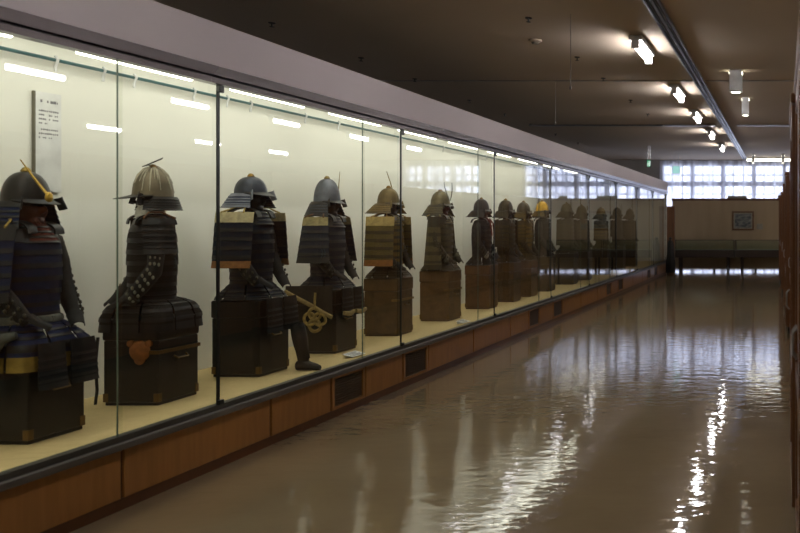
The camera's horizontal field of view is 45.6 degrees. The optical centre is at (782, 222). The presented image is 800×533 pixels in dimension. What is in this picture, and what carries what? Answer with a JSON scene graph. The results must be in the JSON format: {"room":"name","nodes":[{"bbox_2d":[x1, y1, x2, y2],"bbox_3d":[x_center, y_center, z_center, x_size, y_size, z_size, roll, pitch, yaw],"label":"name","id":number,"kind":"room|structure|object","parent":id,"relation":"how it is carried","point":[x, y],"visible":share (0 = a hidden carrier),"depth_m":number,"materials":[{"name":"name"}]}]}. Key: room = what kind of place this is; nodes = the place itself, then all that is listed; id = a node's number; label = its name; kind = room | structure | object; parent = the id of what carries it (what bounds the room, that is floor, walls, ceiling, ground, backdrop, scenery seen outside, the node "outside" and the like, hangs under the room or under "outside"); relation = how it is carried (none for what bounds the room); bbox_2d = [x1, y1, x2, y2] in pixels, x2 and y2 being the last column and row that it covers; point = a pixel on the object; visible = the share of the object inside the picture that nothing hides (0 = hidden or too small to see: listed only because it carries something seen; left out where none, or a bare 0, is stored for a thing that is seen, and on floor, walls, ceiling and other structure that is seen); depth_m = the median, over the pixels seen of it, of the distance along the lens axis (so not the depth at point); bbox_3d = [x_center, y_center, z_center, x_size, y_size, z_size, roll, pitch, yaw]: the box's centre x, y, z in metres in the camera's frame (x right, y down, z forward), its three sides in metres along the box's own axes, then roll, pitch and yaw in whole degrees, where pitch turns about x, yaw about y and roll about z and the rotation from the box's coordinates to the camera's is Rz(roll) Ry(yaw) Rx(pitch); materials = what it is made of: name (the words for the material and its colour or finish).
{"room":"museum gallery","nodes":[
{"label":"museum gallery","id":0,"kind":"room"},
{"bbox_2d":[70,269,795,532],"bbox_3d":[2.200,1.550,12.200,17.600,0.100,30.400,0,0,0],"label":"floor","id":1,"kind":"structure","parent":0,"point":[661,404],"depth_m":5.44,"materials":[{"name":"beige plastic"}]},
{"bbox_2d":[0,0,667,532],"bbox_3d":[-3.979,0.140,11.955,1.122,2.720,23.590,0,0,0],"label":"display case","id":2,"kind":"object","parent":1,"relation":"on","point":[139,83],"visible":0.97,"depth_m":5.77,"materials":[{"name":"glass"}]},
{"bbox_2d":[0,338,84,444],"bbox_3d":[-3.977,0.877,4.220,0.365,0.500,0.340,0,0,0],"label":"chest","id":3,"kind":"object","parent":2,"relation":"on","point":[28,416],"visible":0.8,"depth_m":4.09,"materials":[{"name":"paint"}]},
{"bbox_2d":[0,159,98,391],"bbox_3d":[-3.975,0.309,4.202,0.449,1.277,0.501,0,0,0],"label":"suit","id":4,"kind":"object","parent":3,"relation":"on","point":[36,276],"visible":1,"depth_m":4.15,"materials":[{"name":"metal"}]},
{"bbox_2d":[0,159,67,228],"bbox_3d":[-3.998,-0.149,4.220,0.320,0.360,0.291,0,0,0],"label":"helmet","id":5,"kind":"object","parent":4,"relation":"on","point":[27,201],"depth_m":4.17,"materials":[{"name":"paint"}]},
{"bbox_2d":[32,90,60,191],"bbox_3d":[-4.469,-0.490,4.856,0.018,0.600,0.177,0,0,0],"label":"text panel","id":6,"kind":"object","parent":2,"relation":"attached to","point":[46,107],"visible":0.98,"depth_m":4.85,"materials":[{"name":"white paper"}]},
{"bbox_2d":[75,51,192,80],"bbox_3d":[-3.623,-0.914,4.505,0.090,0.092,0.880,0,0,0],"label":"light","id":7,"kind":"object","parent":2,"relation":"attached to","point":[79,53],"depth_m":4.44,"materials":[{"name":"white ceramic"}]},
{"bbox_2d":[94,314,199,404],"bbox_3d":[-4.026,0.862,5.086,0.414,0.530,0.378,0,0,0],"label":"chest","id":8,"kind":"object","parent":2,"relation":"on","point":[160,368],"visible":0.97,"depth_m":4.93,"materials":[{"name":"paint"}]},
{"bbox_2d":[98,158,202,332],"bbox_3d":[-4.031,0.129,5.088,0.453,1.088,0.455,0,0,-4],"label":"suit","id":9,"kind":"object","parent":8,"relation":"on","point":[148,289],"visible":0.99,"depth_m":4.98,"materials":[{"name":"metal"}]},
{"bbox_2d":[113,158,182,210],"bbox_3d":[-4.031,-0.248,5.087,0.320,0.334,0.329,0,0,0],"label":"helmet","id":10,"kind":"object","parent":9,"relation":"on","point":[153,189],"depth_m":5.04,"materials":[{"name":"paint"}]},
{"bbox_2d":[211,296,288,376],"bbox_3d":[-3.987,0.847,6.020,0.386,0.560,0.360,0,0,0],"label":"chest","id":11,"kind":"object","parent":2,"relation":"on","point":[246,347],"visible":0.87,"depth_m":5.85,"materials":[{"name":"paint"}]},
{"bbox_2d":[211,173,321,369],"bbox_3d":[-3.874,0.379,6.020,0.655,1.496,0.529,0,0,0],"label":"suit","id":12,"kind":"object","parent":11,"relation":"on","point":[253,240],"visible":0.97,"depth_m":5.93,"materials":[{"name":"metal"}]},
{"bbox_2d":[220,173,276,207],"bbox_3d":[-4.024,-0.243,6.020,0.356,0.259,0.351,0,0,0],"label":"helmet","id":13,"kind":"object","parent":12,"relation":"on","point":[250,191],"depth_m":5.95,"materials":[{"name":"metal"}]},
{"bbox_2d":[230,89,303,107],"bbox_3d":[-3.623,-0.914,5.650,0.090,0.092,0.880,0,0,0],"label":"light","id":14,"kind":"object","parent":2,"relation":"attached to","point":[230,89],"depth_m":5.59,"materials":[{"name":"white ceramic"}]},
{"bbox_2d":[297,287,356,353],"bbox_3d":[-4.007,0.852,7.060,0.376,0.550,0.350,0,0,0],"label":"chest","id":15,"kind":"object","parent":2,"relation":"on","point":[338,334],"visible":0.62,"depth_m":6.89,"materials":[{"name":"paint"}]},
{"bbox_2d":[284,173,366,332],"bbox_3d":[-3.994,0.241,7.058,0.498,1.396,0.518,0,0,4],"label":"suit","id":16,"kind":"object","parent":15,"relation":"on","point":[326,242],"visible":0.98,"depth_m":6.92,"materials":[{"name":"metal"}]},
{"bbox_2d":[304,173,346,215],"bbox_3d":[-4.039,-0.258,7.060,0.337,0.399,0.325,0,0,0],"label":"helmet","id":17,"kind":"object","parent":16,"relation":"on","point":[326,201],"depth_m":6.99,"materials":[{"name":"paint"}]},
{"bbox_2d":[331,367,364,410],"bbox_3d":[-3.459,1.309,6.360,0.026,0.260,0.476,0,0,0],"label":"vent grille","id":18,"kind":"object","parent":2,"relation":"attached to","point":[347,386],"depth_m":6.34,"materials":[{"name":"black metal"}]},
{"bbox_2d":[342,351,364,357],"bbox_3d":[-3.620,1.109,6.750,0.089,0.035,0.200,0,0,0],"label":"card","id":19,"kind":"object","parent":2,"relation":"on","point":[353,353],"visible":1,"depth_m":6.72,"materials":[{"name":"white paper"}]},
{"bbox_2d":[329,113,380,125],"bbox_3d":[-3.623,-0.914,6.795,0.090,0.092,0.880,0,0,0],"label":"light","id":20,"kind":"object","parent":2,"relation":"attached to","point":[329,113],"depth_m":6.73,"materials":[{"name":"white ceramic"}]},
{"bbox_2d":[364,276,413,335],"bbox_3d":[-3.987,0.839,8.118,0.369,0.575,0.347,0,0,0],"label":"chest","id":21,"kind":"object","parent":2,"relation":"on","point":[381,295],"visible":0.99,"depth_m":7.95,"materials":[{"name":"paint"}]},
{"bbox_2d":[364,171,414,277],"bbox_3d":[-4.001,0.011,8.120,0.445,1.072,0.508,0,0,0],"label":"suit","id":22,"kind":"object","parent":21,"relation":"on","point":[382,233],"visible":0.88,"depth_m":7.97,"materials":[{"name":"metal"}]},
{"bbox_2d":[365,171,406,213],"bbox_3d":[-4.039,-0.310,8.120,0.370,0.429,0.390,0,0,0],"label":"helmet","id":23,"kind":"object","parent":22,"relation":"on","point":[388,201],"depth_m":8.05,"materials":[{"name":"metal"}]},
{"bbox_2d":[402,345,427,380],"bbox_3d":[-3.459,1.309,7.520,0.026,0.260,0.496,0,0,0],"label":"vent grille","id":24,"kind":"object","parent":2,"relation":"attached to","point":[414,359],"depth_m":7.50,"materials":[{"name":"black metal"}]},
{"bbox_2d":[398,130,435,139],"bbox_3d":[-3.623,-0.914,7.940,0.090,0.092,0.880,0,0,0],"label":"light","id":25,"kind":"object","parent":2,"relation":"attached to","point":[398,130],"depth_m":7.90,"materials":[{"name":"white ceramic"}]},
{"bbox_2d":[419,269,461,320],"bbox_3d":[-3.987,0.839,9.348,0.376,0.575,0.354,0,0,0],"label":"chest","id":26,"kind":"object","parent":2,"relation":"on","point":[440,291],"visible":1,"depth_m":9.18,"materials":[{"name":"paint"}]},
{"bbox_2d":[420,183,463,270],"bbox_3d":[-3.997,0.035,9.349,0.468,1.024,0.476,0,0,43],"label":"suit","id":27,"kind":"object","parent":26,"relation":"on","point":[441,253],"visible":1,"depth_m":9.22,"materials":[{"name":"metal"}]},
{"bbox_2d":[422,183,453,215],"bbox_3d":[-4.030,-0.280,9.350,0.359,0.393,0.365,0,0,0],"label":"helmet","id":28,"kind":"object","parent":27,"relation":"on","point":[440,204],"depth_m":9.27,"materials":[{"name":"paint"}]},
{"bbox_2d":[456,319,469,323],"bbox_3d":[-3.600,1.109,9.000,0.089,0.035,0.200,0,0,0],"label":"card","id":29,"kind":"object","parent":2,"relation":"on","point":[461,320],"visible":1,"depth_m":8.98,"materials":[{"name":"white paper"}]},
{"bbox_2d":[465,264,498,308],"bbox_3d":[-3.987,0.839,10.618,0.355,0.575,0.333,0,0,0],"label":"chest","id":30,"kind":"object","parent":2,"relation":"on","point":[479,279],"visible":0.95,"depth_m":10.46,"materials":[{"name":"paint"}]},
{"bbox_2d":[465,197,499,264],"bbox_3d":[-3.993,0.103,10.620,0.409,0.889,0.450,0,0,0],"label":"suit","id":31,"kind":"object","parent":30,"relation":"on","point":[481,235],"visible":0.97,"depth_m":10.51,"materials":[{"name":"metal"}]},
{"bbox_2d":[466,197,492,216],"bbox_3d":[-4.028,-0.209,10.620,0.338,0.264,0.343,0,0,0],"label":"helmet","id":32,"kind":"object","parent":31,"relation":"on","point":[481,206],"depth_m":10.55,"materials":[{"name":"paint"}]},
{"bbox_2d":[498,262,520,301],"bbox_3d":[-3.987,0.847,11.550,0.365,0.560,0.340,0,0,0],"label":"chest","id":33,"kind":"object","parent":2,"relation":"on","point":[509,274],"visible":0.74,"depth_m":11.38,"materials":[{"name":"paint"}]},
{"bbox_2d":[492,198,522,262],"bbox_3d":[-3.986,0.104,11.550,0.410,0.917,0.503,0,0,0],"label":"suit","id":34,"kind":"object","parent":33,"relation":"on","point":[506,229],"visible":0.9,"depth_m":11.42,"materials":[{"name":"metal"}]},
{"bbox_2d":[492,198,515,217],"bbox_3d":[-4.023,-0.214,11.550,0.335,0.280,0.330,0,0,0],"label":"helmet","id":35,"kind":"object","parent":34,"relation":"on","point":[505,209],"depth_m":11.47,"materials":[{"name":"paint"}]},
{"bbox_2d":[521,259,537,296],"bbox_3d":[-3.987,0.847,12.348,0.362,0.560,0.340,0,0,0],"label":"chest","id":36,"kind":"object","parent":2,"relation":"on","point":[529,272],"visible":0.56,"depth_m":12.19,"materials":[{"name":"paint"}]},
{"bbox_2d":[514,201,539,259],"bbox_3d":[-3.994,0.108,12.349,0.448,0.908,0.450,0,0,-43],"label":"suit","id":37,"kind":"object","parent":36,"relation":"on","point":[526,245],"visible":0.84,"depth_m":12.24,"materials":[{"name":"metal"}]},
{"bbox_2d":[514,201,532,218],"bbox_3d":[-4.022,-0.206,12.350,0.332,0.278,0.327,0,0,0],"label":"helmet","id":38,"kind":"object","parent":37,"relation":"on","point":[523,209],"depth_m":12.27,"materials":[{"name":"paint"}]},
{"bbox_2d":[528,307,539,328],"bbox_3d":[-3.459,1.309,11.100,0.026,0.260,0.476,0,0,0],"label":"vent grille","id":39,"kind":"object","parent":2,"relation":"attached to","point":[534,312],"depth_m":11.09,"materials":[{"name":"black metal"}]},
{"bbox_2d":[536,256,554,291],"bbox_3d":[-3.987,0.839,13.300,0.369,0.575,0.343,0,0,0],"label":"chest","id":40,"kind":"object","parent":2,"relation":"on","point":[543,269],"visible":0.56,"depth_m":13.13,"materials":[{"name":"paint"}]},
{"bbox_2d":[532,200,556,255],"bbox_3d":[-3.986,0.084,13.300,0.415,0.926,0.469,0,0,0],"label":"suit","id":41,"kind":"object","parent":40,"relation":"on","point":[542,225],"visible":0.91,"depth_m":13.18,"materials":[{"name":"metal"}]},
{"bbox_2d":[532,200,549,217],"bbox_3d":[-4.019,-0.233,13.300,0.330,0.292,0.318,0,0,0],"label":"helmet","id":42,"kind":"object","parent":41,"relation":"on","point":[542,210],"depth_m":13.22,"materials":[{"name":"paint"}]},
{"bbox_2d":[553,299,562,318],"bbox_3d":[-3.459,1.309,12.260,0.026,0.260,0.496,0,0,0],"label":"vent grille","id":43,"kind":"object","parent":2,"relation":"attached to","point":[558,303],"depth_m":12.28,"materials":[{"name":"black metal"}]},
{"bbox_2d":[555,253,577,284],"bbox_3d":[-3.987,0.844,14.800,0.376,0.565,0.350,0,0,0],"label":"chest","id":44,"kind":"object","parent":2,"relation":"on","point":[566,265],"visible":0.95,"depth_m":14.63,"materials":[{"name":"paint"}]},
{"bbox_2d":[555,201,579,253],"bbox_3d":[-3.994,0.042,14.800,0.439,1.030,0.519,0,0,0],"label":"suit","id":45,"kind":"object","parent":44,"relation":"on","point":[566,228],"visible":1,"depth_m":14.63,"materials":[{"name":"metal"}]},
{"bbox_2d":[555,201,573,217],"bbox_3d":[-4.032,-0.286,14.800,0.362,0.373,0.371,0,0,0],"label":"helmet","id":46,"kind":"object","parent":45,"relation":"on","point":[566,209],"depth_m":14.72,"materials":[{"name":"paint"}]},
{"bbox_2d":[578,251,591,279],"bbox_3d":[-3.987,0.844,15.900,0.369,0.565,0.343,0,0,0],"label":"chest","id":47,"kind":"object","parent":2,"relation":"on","point":[586,256],"visible":0.56,"depth_m":15.73,"materials":[{"name":"paint"}]},
{"bbox_2d":[573,204,593,250],"bbox_3d":[-3.990,0.094,15.900,0.422,0.926,0.508,0,0,0],"label":"suit","id":48,"kind":"object","parent":47,"relation":"on","point":[586,243],"visible":0.89,"depth_m":15.78,"materials":[{"name":"metal"}]},
{"bbox_2d":[573,204,588,218],"bbox_3d":[-4.027,-0.228,15.900,0.347,0.283,0.348,0,0,0],"label":"helmet","id":49,"kind":"object","parent":48,"relation":"on","point":[584,213],"depth_m":15.82,"materials":[{"name":"paint"}]},
{"bbox_2d":[592,248,609,274],"bbox_3d":[-3.987,0.844,17.598,0.365,0.565,0.344,0,0,0],"label":"chest","id":50,"kind":"object","parent":2,"relation":"on","point":[600,257],"visible":0.88,"depth_m":17.44,"materials":[{"name":"paint"}]},
{"bbox_2d":[592,207,609,248],"bbox_3d":[-3.994,0.099,17.600,0.426,0.917,0.503,0,0,0],"label":"suit","id":51,"kind":"object","parent":50,"relation":"on","point":[601,235],"visible":0.98,"depth_m":17.44,"materials":[{"name":"metal"}]},
{"bbox_2d":[592,207,607,218],"bbox_3d":[-4.031,-0.220,17.600,0.352,0.280,0.360,0,0,0],"label":"helmet","id":52,"kind":"object","parent":51,"relation":"on","point":[600,214],"depth_m":17.52,"materials":[{"name":"paint"}]},
{"bbox_2d":[606,282,611,296],"bbox_3d":[-3.459,1.309,15.840,0.026,0.260,0.476,0,0,0],"label":"vent grille","id":53,"kind":"object","parent":2,"relation":"attached to","point":[609,284],"depth_m":15.89,"materials":[{"name":"orange wood"}]},
{"bbox_2d":[618,278,622,291],"bbox_3d":[-3.459,1.309,17.000,0.026,0.260,0.496,0,0,0],"label":"vent grille","id":54,"kind":"object","parent":2,"relation":"attached to","point":[620,282],"depth_m":17.00,"materials":[{"name":"orange wood"}]},
{"bbox_2d":[647,269,650,279],"bbox_3d":[-3.459,1.309,20.580,0.026,0.260,0.476,0,0,0],"label":"vent grille","id":55,"kind":"object","parent":2,"relation":"attached to","point":[649,270],"depth_m":20.65,"materials":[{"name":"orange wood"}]},
{"bbox_2d":[654,266,657,276],"bbox_3d":[-3.459,1.309,21.740,0.026,0.260,0.496,0,0,0],"label":"vent grille","id":56,"kind":"object","parent":2,"relation":"attached to","point":[656,267],"depth_m":21.75,"materials":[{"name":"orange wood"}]},
{"bbox_2d":[666,237,674,274],"bbox_3d":[-3.279,0.952,23.207,0.272,1.083,0.267,0,0,39],"label":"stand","id":57,"kind":"object","parent":1,"relation":"on","point":[670,259],"visible":1,"depth_m":23.12,"materials":[{"name":"black paint"}]},
{"bbox_2d":[667,206,675,254],"bbox_3d":[-3.355,0.500,23.950,0.250,2.000,0.200,0,0,0],"label":"wooden post","id":58,"kind":"object","parent":1,"relation":"on","point":[670,209],"visible":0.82,"depth_m":23.86,"materials":[{"name":"red wood"}]},
{"bbox_2d":[675,240,734,271],"bbox_3d":[-2.405,1.006,24.500,1.850,0.987,0.540,0,0,0],"label":"display table","id":59,"kind":"object","parent":1,"relation":"on","point":[679,253],"visible":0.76,"depth_m":24.23,"materials":[{"name":"brown wood"}]},
{"bbox_2d":[735,240,778,271],"bbox_3d":[-0.625,1.006,24.500,1.650,0.987,0.540,0,0,0],"label":"display table","id":60,"kind":"object","parent":1,"relation":"on","point":[739,253],"visible":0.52,"depth_m":24.23,"materials":[{"name":"brown wood"}]},
{"bbox_2d":[778,195,780,282],"bbox_3d":[0.108,0.400,21.275,0.484,2.200,2.666,0,0,0],"label":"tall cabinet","id":61,"kind":"object","parent":1,"relation":"on","point":[779,196],"visible":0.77,"depth_m":19.95,"materials":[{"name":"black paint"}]},
{"bbox_2d":[780,192,782,292],"bbox_3d":[0.168,0.415,18.450,0.484,2.170,2.516,0,0,0],"label":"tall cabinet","id":62,"kind":"object","parent":1,"relation":"on","point":[781,193],"visible":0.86,"depth_m":17.21,"materials":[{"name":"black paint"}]},
{"bbox_2d":[782,184,784,305],"bbox_3d":[0.218,0.415,15.250,0.484,2.170,3.316,0,0,0],"label":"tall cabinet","id":63,"kind":"object","parent":1,"relation":"on","point":[783,242],"visible":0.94,"depth_m":13.60,"materials":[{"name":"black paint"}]},
{"bbox_2d":[783,172,789,332],"bbox_3d":[0.248,0.400,12.100,0.484,2.200,2.416,0,0,0],"label":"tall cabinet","id":64,"kind":"object","parent":1,"relation":"on","point":[787,175],"visible":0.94,"depth_m":10.90,"materials":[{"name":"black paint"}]},
{"bbox_2d":[786,93,795,506],"bbox_3d":[0.258,0.430,4.395,0.484,2.140,0.946,0,0,0],"label":"tall cabinet","id":65,"kind":"object","parent":1,"relation":"on","point":[792,95],"visible":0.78,"depth_m":3.94,"materials":[{"name":"black paint"}]},
{"bbox_2d":[791,14,799,532],"bbox_3d":[0.274,0.415,3.090,0.484,2.170,1.596,0,0,0],"label":"tall cabinet","id":66,"kind":"object","parent":1,"relation":"on","point":[796,329],"visible":1,"depth_m":3.41,"materials":[{"name":"black paint"}]},
{"bbox_2d":[153,0,799,159],"bbox_3d":[2.200,-2.205,12.200,17.600,0.150,30.400,0,0,0],"label":"ceiling","id":67,"kind":"structure","parent":0,"point":[396,39],"depth_m":10.23,"materials":[{"name":"white paint"}]},
{"bbox_2d":[528,38,541,44],"bbox_3d":[-2.880,-2.104,9.300,0.150,0.049,0.148,0,0,0],"label":"smoke detector","id":68,"kind":"object","parent":67,"relation":"attached to","point":[534,41],"visible":1,"depth_m":9.26,"materials":[{"name":"plastic"}]},
{"bbox_2d":[569,14,571,89],"bbox_3d":[-2.150,-1.734,8.100,0.022,0.768,0.022,0,0,22],"label":"hanging wire","id":69,"kind":"object","parent":67,"relation":"hanging from","point":[570,87],"visible":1,"depth_m":8.10,"materials":[{"name":"black metal"}]},
{"bbox_2d":[380,80,793,80],"bbox_3d":[2.200,-2.123,11.950,17.600,0.011,0.040,0,0,0],"label":"trim","id":70,"kind":"structure","parent":67,"relation":"attached to","point":[380,80],"depth_m":11.93,"materials":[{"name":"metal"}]},
{"bbox_2d":[555,81,555,123],"bbox_3d":[-3.400,-1.799,11.950,0.022,0.638,0.022,0,0,-23],"label":"hanging wire","id":71,"kind":"object","parent":70,"relation":"hanging from","point":[555,81],"visible":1,"depth_m":11.95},
{"bbox_2d":[529,125,663,126],"bbox_3d":[-4.050,-2.115,17.360,2.900,0.029,0.120,0,0,0],"label":"trim","id":72,"kind":"structure","parent":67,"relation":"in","point":[529,125],"depth_m":17.41,"materials":[{"name":"grey metal"}]},
{"bbox_2d":[629,35,654,63],"bbox_3d":[-1.670,-2.052,9.500,0.150,0.154,0.924,0,0,0],"label":"strip light","id":73,"kind":"object","parent":67,"relation":"attached to","point":[638,42],"visible":1,"depth_m":9.29,"materials":[{"name":"white plastic"}]},
{"bbox_2d":[672,155,679,173],"bbox_3d":[-3.360,-1.839,25.198,0.240,0.579,0.064,0,0,0],"label":"exit sign","id":74,"kind":"object","parent":67,"relation":"hanging from","point":[675,169],"visible":1,"depth_m":25.17,"materials":[{"name":"green plastic"}]},
{"bbox_2d":[669,84,685,102],"bbox_3d":[-1.670,-2.052,12.700,0.150,0.154,0.924,0,0,0],"label":"strip light","id":75,"kind":"object","parent":67,"relation":"attached to","point":[676,89],"visible":1,"depth_m":12.46,"materials":[{"name":"white plastic"}]},
{"bbox_2d":[664,125,714,126],"bbox_3d":[-2.025,-2.115,17.360,1.090,0.029,0.120,0,0,0],"label":"trim","id":76,"kind":"structure","parent":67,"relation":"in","point":[664,125],"depth_m":17.30,"materials":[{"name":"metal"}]},
{"bbox_2d":[642,0,746,159],"bbox_3d":[-1.250,-2.112,14.300,0.156,0.034,24.600,0,0,0],"label":"ceiling track","id":77,"kind":"object","parent":67,"relation":"attached to","point":[656,9],"visible":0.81,"depth_m":10.30,"materials":[{"name":"grey metal"}]},
{"bbox_2d":[690,109,701,122],"bbox_3d":[-1.670,-2.052,15.400,0.150,0.154,0.924,0,0,0],"label":"strip light","id":78,"kind":"object","parent":67,"relation":"attached to","point":[695,113],"visible":1,"depth_m":15.11,"materials":[{"name":"white plastic"}]},
{"bbox_2d":[706,129,715,139],"bbox_3d":[-1.670,-2.052,18.500,0.150,0.154,0.924,0,0,0],"label":"strip light","id":79,"kind":"object","parent":67,"relation":"attached to","point":[710,132],"visible":1,"depth_m":18.11,"materials":[{"name":"white plastic"}]},
{"bbox_2d":[717,143,724,151],"bbox_3d":[-1.670,-2.052,21.700,0.150,0.154,0.924,0,0,0],"label":"strip light","id":80,"kind":"object","parent":67,"relation":"attached to","point":[721,146],"visible":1,"depth_m":21.25,"materials":[{"name":"white plastic"}]},
{"bbox_2d":[729,70,742,92],"bbox_3d":[-0.660,-1.976,11.200,0.184,0.305,0.176,0,0,0],"label":"ceiling light","id":81,"kind":"object","parent":67,"relation":"in","point":[735,76],"visible":1,"depth_m":11.11,"materials":[{"name":"white metal"}]},
{"bbox_2d":[741,97,748,115],"bbox_3d":[-0.640,-1.976,13.600,0.128,0.305,0.120,0,0,0],"label":"ceiling light","id":82,"kind":"object","parent":67,"relation":"in","point":[745,100],"visible":1,"depth_m":13.54,"materials":[{"name":"white metal"}]},
{"bbox_2d":[737,125,789,126],"bbox_3d":[-0.200,-2.115,17.360,1.600,0.029,0.120,0,0,0],"label":"trim","id":83,"kind":"structure","parent":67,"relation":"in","point":[737,125],"depth_m":17.35,"materials":[{"name":"metal"}]},
{"bbox_2d":[746,157,789,160],"bbox_3d":[-0.450,-2.069,26.000,1.480,0.121,0.100,0,0,0],"label":"strip light","id":84,"kind":"object","parent":67,"relation":"attached to","point":[747,158],"visible":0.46,"depth_m":25.95,"materials":[{"name":"white plastic"}]},
{"bbox_2d":[606,160,746,178],"bbox_3d":[2.200,-0.315,27.100,17.600,3.630,0.200,0,0,0],"label":"wall","id":85,"kind":"structure","parent":0,"point":[640,166],"depth_m":27.00,"materials":[{"name":"grey paint"}]},
{"bbox_2d":[660,160,789,205],"bbox_3d":[-1.160,-0.330,26.900,5.960,3.540,0.099,0,0,0],"label":"window","id":86,"kind":"structure","parent":85,"relation":"in","point":[696,179],"depth_m":26.90,"materials":[{"name":"white glass"}]},
{"bbox_2d":[672,198,778,270],"bbox_3d":[-0.830,0.365,25.030,5.300,2.270,0.084,0,0,0],"label":"wall","id":87,"kind":"structure","parent":0,"point":[700,223],"depth_m":25.00,"materials":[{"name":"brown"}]},
{"bbox_2d":[727,196,746,197],"bbox_3d":[-1.430,-0.810,25.030,0.612,0.080,0.172,0,0,0],"label":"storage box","id":88,"kind":"object","parent":87,"relation":"on","point":[727,196],"visible":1,"depth_m":24.95,"materials":[{"name":"black"}]},
{"bbox_2d":[732,211,753,229],"bbox_3d":[-1.250,-0.070,24.982,0.690,0.600,0.034,0,0,0],"label":"framed picture","id":89,"kind":"object","parent":87,"relation":"attached to","point":[741,220],"visible":1,"depth_m":24.98,"materials":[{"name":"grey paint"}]},
{"bbox_2d":[735,214,750,227],"bbox_3d":[-1.250,-0.070,24.985,0.510,0.430,0.003,0,0,0],"label":"painting","id":90,"kind":"object","parent":89,"relation":"attached to","point":[741,220],"depth_m":24.98,"materials":[{"name":"grey paper"}]},
{"bbox_2d":[756,224,762,228],"bbox_3d":[-0.730,0.110,24.994,0.200,0.180,0.011,0,0,0],"label":"card","id":91,"kind":"object","parent":87,"relation":"attached to","point":[758,226],"visible":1,"depth_m":24.99,"materials":[{"name":"beige paper"}]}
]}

